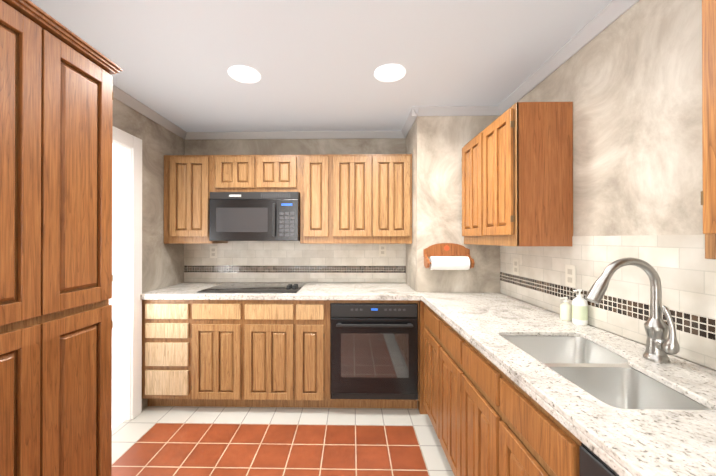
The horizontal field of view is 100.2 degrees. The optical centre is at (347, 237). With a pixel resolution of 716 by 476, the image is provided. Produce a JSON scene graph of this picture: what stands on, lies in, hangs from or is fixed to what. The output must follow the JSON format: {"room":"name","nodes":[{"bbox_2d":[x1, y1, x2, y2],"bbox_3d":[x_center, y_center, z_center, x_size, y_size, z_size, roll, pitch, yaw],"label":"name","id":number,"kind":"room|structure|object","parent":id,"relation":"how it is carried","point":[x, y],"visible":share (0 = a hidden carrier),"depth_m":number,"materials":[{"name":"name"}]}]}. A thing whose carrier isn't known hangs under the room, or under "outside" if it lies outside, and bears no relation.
{"room":"kitchen","nodes":[
{"label":"kitchen","id":0,"kind":"room"},
{"bbox_2d":[113,97,184,409],"bbox_3d":[-1.698,0.156,0.712,0.120,2.380,4.703,0,0,1],"label":"wall","id":1,"kind":"structure","parent":0,"point":[162,265],"depth_m":2.49,"materials":[{"name":"paint"}]},
{"bbox_2d":[109,143,124,429],"bbox_3d":[-1.676,0.336,1.860,0.035,2.028,0.756,0,0,1],"label":"door leaf","id":2,"kind":"structure","parent":1,"relation":"in","point":[117,301],"depth_m":2.17,"materials":[{"name":"white wood"}]},
{"bbox_2d":[112,126,141,419],"bbox_3d":[-1.666,0.292,1.860,0.135,2.115,0.930,0,0,1],"label":"door frame","id":3,"kind":"structure","parent":1,"relation":"attached to","point":[131,144],"depth_m":2.23,"materials":[{"name":"white paint"}]},
{"bbox_2d":[113,85,188,139],"bbox_3d":[-1.614,-1.005,0.715,0.048,0.058,4.463,0,0,1],"label":"crown molding","id":4,"kind":"structure","parent":1,"relation":"attached to","point":[119,94],"depth_m":2.37,"materials":[{"name":"grey paint"}]},
{"bbox_2d":[112,406,453,475],"bbox_3d":[-0.224,1.376,0.683,3.068,0.060,4.703,0,0,1],"label":"floor","id":5,"kind":"structure","parent":0,"point":[209,441],"depth_m":1.97,"materials":[{"name":"tile"}]},
{"bbox_2d":[0,0,122,475],"bbox_3d":[-1.320,0.295,1.026,0.620,2.104,0.634,0,0,1],"label":"pantry cabinet","id":6,"kind":"object","parent":5,"relation":"on","point":[56,134],"visible":1,"depth_m":1.05,"materials":[{"name":"brown wood"}]},
{"bbox_2d":[142,300,197,406],"bbox_3d":[-1.371,0.903,2.620,0.462,0.898,0.625,0,0,1],"label":"base cabinet","id":7,"kind":"object","parent":5,"relation":"on","point":[169,327],"depth_m":2.31,"materials":[{"name":"brown wood"}]},
{"bbox_2d":[198,300,253,406],"bbox_3d":[-0.970,0.903,2.613,0.477,0.898,0.625,0,0,1],"label":"base cabinet","id":8,"kind":"object","parent":5,"relation":"on","point":[235,353],"depth_m":2.30,"materials":[{"name":"brown wood"}]},
{"bbox_2d":[254,300,305,407],"bbox_3d":[-0.600,0.903,2.607,0.534,0.898,0.625,0,0,1],"label":"base cabinet","id":9,"kind":"object","parent":5,"relation":"on","point":[279,325],"depth_m":2.30,"materials":[{"name":"brown wood"}]},
{"bbox_2d":[306,300,325,407],"bbox_3d":[-0.317,0.903,2.602,0.285,0.898,0.625,0,0,1],"label":"base cabinet","id":10,"kind":"object","parent":5,"relation":"on","point":[315,309],"depth_m":2.29,"materials":[{"name":"brown wood"}]},
{"bbox_2d":[326,300,418,408],"bbox_3d":[0.167,0.903,2.594,0.786,0.898,0.625,0,0,1],"label":"base cabinet","id":11,"kind":"object","parent":5,"relation":"on","point":[330,403],"depth_m":2.31,"materials":[{"name":"brown wood"}]},
{"bbox_2d":[330,303,417,399],"bbox_3d":[0.204,0.865,2.256,0.668,0.731,0.091,0,0,1],"label":"oven","id":12,"kind":"object","parent":11,"relation":"in","point":[373,350],"visible":1,"depth_m":2.26,"materials":[{"name":"black"}]},
{"bbox_2d":[140,282,715,475],"bbox_3d":[-0.214,0.450,1.491,2.815,0.043,2.833,0,0,1],"label":"countertop","id":13,"kind":"structure","parent":11,"relation":"on","point":[643,442],"depth_m":0.94,"materials":[{"name":"stone"}]},
{"bbox_2d":[197,283,305,292],"bbox_3d":[-0.785,0.416,2.595,0.785,0.032,0.490,0,0,1],"label":"cooktop","id":14,"kind":"object","parent":13,"relation":"in","point":[258,288],"visible":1,"depth_m":2.51,"materials":[{"name":"black glass"}]},
{"bbox_2d":[560,297,571,320],"bbox_3d":[1.141,0.368,1.567,0.063,0.120,0.054,0,0,1],"label":"clear soap bottle","id":15,"kind":"object","parent":13,"relation":"on","point":[565,310],"visible":0.92,"depth_m":1.55,"materials":[{"name":"beige plastic"}]},
{"bbox_2d":[572,289,587,325],"bbox_3d":[1.157,0.342,1.491,0.068,0.172,0.063,0,0,1],"label":"soap bottle","id":16,"kind":"object","parent":13,"relation":"on","point":[579,309],"visible":0.98,"depth_m":1.47,"materials":[{"name":"white plastic"}]},
{"bbox_2d":[502,336,710,409],"bbox_3d":[0.862,0.544,1.056,0.422,0.190,0.656,0,0,1],"label":"sink","id":17,"kind":"object","parent":13,"relation":"in","point":[603,374],"visible":0.29,"depth_m":1.04,"materials":[{"name":"silver metal"}]},
{"bbox_2d":[585,257,679,362],"bbox_3d":[0.982,0.247,1.039,0.276,0.358,0.100,0,0,1],"label":"faucet","id":18,"kind":"object","parent":13,"relation":"on","point":[659,346],"visible":1,"depth_m":1.04,"materials":[{"name":"silver metal"}]},
{"bbox_2d":[418,301,429,417],"bbox_3d":[0.879,0.902,2.070,0.646,0.898,0.602,0,0,1],"label":"base cabinet","id":19,"kind":"object","parent":5,"relation":"on","point":[424,311],"depth_m":2.21,"materials":[{"name":"brown wood"}]},
{"bbox_2d":[430,308,449,463],"bbox_3d":[0.871,0.900,1.645,0.646,0.898,0.490,0,0,1],"label":"base cabinet","id":20,"kind":"object","parent":5,"relation":"on","point":[439,329],"depth_m":1.80,"materials":[{"name":"brown wood"}]},
{"bbox_2d":[450,326,481,475],"bbox_3d":[0.865,0.899,1.274,0.646,0.898,0.494,0,0,1],"label":"base cabinet","id":21,"kind":"object","parent":5,"relation":"on","point":[465,360],"depth_m":1.42,"materials":[{"name":"brown wood"}]},
{"bbox_2d":[482,354,580,475],"bbox_3d":[0.859,0.897,0.924,0.646,0.898,0.459,0,0,1],"label":"base cabinet","id":22,"kind":"object","parent":5,"relation":"on","point":[487,417],"depth_m":0.97,"materials":[{"name":"brown wood"}]},
{"bbox_2d":[579,442,618,475],"bbox_3d":[0.815,0.896,0.392,0.610,0.896,0.594,0,0,1],"label":"dishwasher","id":23,"kind":"object","parent":5,"relation":"on","point":[592,463],"visible":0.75,"depth_m":0.66,"materials":[{"name":"black"}]},
{"bbox_2d":[185,138,405,282],"bbox_3d":[-0.515,0.164,2.984,2.168,2.380,0.120,0,0,1],"label":"wall","id":24,"kind":"structure","parent":0,"point":[289,146],"depth_m":2.93,"materials":[{"name":"paint"}]},
{"bbox_2d":[164,155,227,243],"bbox_3d":[-1.385,-0.337,2.763,0.430,0.772,0.349,0,0,1],"label":"upper cabinet","id":25,"kind":"object","parent":24,"relation":"attached to","point":[187,178],"depth_m":2.59,"materials":[{"name":"brown wood"}]},
{"bbox_2d":[212,155,263,191],"bbox_3d":[-0.947,-0.559,2.756,0.447,0.328,0.349,0,0,1],"label":"upper cabinet","id":26,"kind":"object","parent":24,"relation":"attached to","point":[230,173],"depth_m":2.58,"materials":[{"name":"brown wood"}]},
{"bbox_2d":[209,192,299,240],"bbox_3d":[-0.789,-0.183,2.714,0.758,0.416,0.425,0,0,1],"label":"microwave","id":27,"kind":"object","parent":26,"relation":"attached to","point":[254,216],"visible":1,"depth_m":2.53,"materials":[{"name":"black metal"}]},
{"bbox_2d":[264,155,299,192],"bbox_3d":[-0.627,-0.559,2.751,0.444,0.328,0.349,0,0,1],"label":"upper cabinet","id":28,"kind":"object","parent":24,"relation":"attached to","point":[281,172],"depth_m":2.58,"materials":[{"name":"brown wood"}]},
{"bbox_2d":[184,241,405,282],"bbox_3d":[-0.516,0.226,2.919,2.165,0.412,0.008,0,0,1],"label":"tile backsplash","id":29,"kind":"structure","parent":24,"relation":"attached to","point":[265,261],"depth_m":2.92,"materials":[{"name":"beige tile"}]},
{"bbox_2d":[210,246,216,257],"bbox_3d":[-1.307,0.139,2.925,0.072,0.116,0.007,0,0,1],"label":"electrical outlet","id":30,"kind":"object","parent":29,"relation":"attached to","point":[213,251],"visible":1,"depth_m":2.92,"materials":[{"name":"beige plastic"}]},
{"bbox_2d":[379,244,385,255],"bbox_3d":[0.343,0.119,2.897,0.072,0.116,0.007,0,0,1],"label":"electrical outlet","id":31,"kind":"object","parent":29,"relation":"attached to","point":[382,249],"visible":1,"depth_m":2.90,"materials":[{"name":"beige plastic"}]},
{"bbox_2d":[189,131,400,139],"bbox_3d":[-0.485,-0.997,2.903,2.109,0.058,0.048,0,0,1],"label":"crown molding","id":32,"kind":"structure","parent":24,"relation":"attached to","point":[270,134],"depth_m":2.90,"materials":[{"name":"grey paint"}]},
{"bbox_2d":[300,154,331,243],"bbox_3d":[-0.272,-0.337,2.744,0.267,0.772,0.349,0,0,1],"label":"upper cabinet","id":33,"kind":"object","parent":24,"relation":"attached to","point":[315,170],"depth_m":2.57,"materials":[{"name":"brown wood"}]},
{"bbox_2d":[332,154,379,243],"bbox_3d":[0.067,-0.337,2.738,0.411,0.772,0.349,0,0,1],"label":"upper cabinet","id":34,"kind":"object","parent":24,"relation":"attached to","point":[355,198],"depth_m":2.57,"materials":[{"name":"brown wood"}]},
{"bbox_2d":[380,154,411,243],"bbox_3d":[0.359,-0.337,2.733,0.406,0.772,0.349,0,0,1],"label":"upper cabinet","id":35,"kind":"object","parent":24,"relation":"attached to","point":[395,169],"depth_m":2.56,"materials":[{"name":"brown wood"}]},
{"bbox_2d":[30,0,611,131],"bbox_3d":[-0.224,-1.064,0.691,3.068,0.060,4.703,0,0,1],"label":"ceiling","id":36,"kind":"structure","parent":0,"point":[315,64],"depth_m":1.66,"materials":[{"name":"grey paint"}]},
{"bbox_2d":[228,65,260,82],"bbox_3d":[-0.645,-1.027,1.884,0.196,0.005,0.196,0,0,1],"label":"recessed light","id":37,"kind":"object","parent":36,"relation":"in","point":[243,74],"visible":1,"depth_m":1.88,"materials":[{"name":"white"}]},
{"bbox_2d":[374,64,405,81],"bbox_3d":[0.267,-1.027,1.869,0.196,0.005,0.196,0,0,1],"label":"recessed light","id":38,"kind":"object","parent":36,"relation":"in","point":[389,72],"visible":1,"depth_m":1.86,"materials":[{"name":"white"}]},
{"bbox_2d":[406,116,500,407],"bbox_3d":[0.894,0.163,2.698,0.660,2.380,0.643,0,0,1],"label":"wall bump-out","id":39,"kind":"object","parent":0,"point":[435,145],"visible":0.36,"depth_m":2.38,"materials":[{"name":"paint"}]},
{"bbox_2d":[401,115,414,137],"bbox_3d":[0.540,-0.998,2.632,0.049,0.058,0.450,0,0,1],"label":"crown molding","id":40,"kind":"structure","parent":39,"relation":"attached to","point":[408,124],"depth_m":2.69,"materials":[{"name":"grey paint"}]},
{"bbox_2d":[423,243,474,269],"bbox_3d":[0.785,0.143,2.313,0.360,0.206,0.127,0,0,1],"label":"paper towel holder","id":41,"kind":"object","parent":39,"relation":"attached to","point":[447,256],"visible":1,"depth_m":2.30,"materials":[{"name":"white paper"}]},
{"bbox_2d":[409,106,496,119],"bbox_3d":[0.830,-0.999,2.357,0.640,0.058,0.047,0,0,1],"label":"crown molding","id":42,"kind":"structure","parent":39,"relation":"attached to","point":[416,111],"depth_m":2.35,"materials":[{"name":"grey paint"}]},
{"bbox_2d":[502,0,715,370],"bbox_3d":[1.250,0.156,0.662,0.120,2.380,4.703,0,0,1],"label":"wall","id":43,"kind":"structure","parent":0,"point":[628,83],"depth_m":1.23,"materials":[{"name":"paint"}]},
{"bbox_2d":[462,102,572,245],"bbox_3d":[1.049,-0.340,1.976,0.320,0.772,0.760,0,0,1],"label":"upper cabinet","id":44,"kind":"object","parent":43,"relation":"attached to","point":[517,173],"visible":1,"depth_m":1.60,"materials":[{"name":"brown wood"}]},
{"bbox_2d":[497,0,638,115],"bbox_3d":[1.161,-1.006,0.405,0.048,0.058,3.940,0,0,1],"label":"crown molding","id":45,"kind":"structure","parent":43,"relation":"attached to","point":[612,11],"depth_m":1.57,"materials":[{"name":"grey paint"}]},
{"bbox_2d":[500,235,715,369],"bbox_3d":[1.194,0.207,1.151,0.008,0.436,2.439,0,0,1],"label":"tile backsplash","id":46,"kind":"structure","parent":43,"relation":"attached to","point":[683,267],"depth_m":1.26,"materials":[{"name":"beige tile"}]},
{"bbox_2d":[513,258,518,274],"bbox_3d":[1.203,0.204,2.131,0.007,0.116,0.072,0,0,1],"label":"electrical outlet","id":47,"kind":"object","parent":46,"relation":"attached to","point":[515,266],"visible":1,"depth_m":2.13,"materials":[{"name":"beige plastic"}]},
{"bbox_2d":[565,264,575,287],"bbox_3d":[1.194,0.202,1.601,0.007,0.116,0.072,0,0,1],"label":"electrical outlet","id":48,"kind":"object","parent":46,"relation":"attached to","point":[570,275],"visible":1,"depth_m":1.59,"materials":[{"name":"beige plastic"}]},
{"bbox_2d":[701,0,715,258],"bbox_3d":[1.021,-0.465,0.366,0.320,1.032,0.760,0,0,1],"label":"upper cabinet","id":49,"kind":"object","parent":43,"relation":"attached to","point":[708,197],"visible":1,"depth_m":0.72,"materials":[{"name":"brown wood"}]}
]}

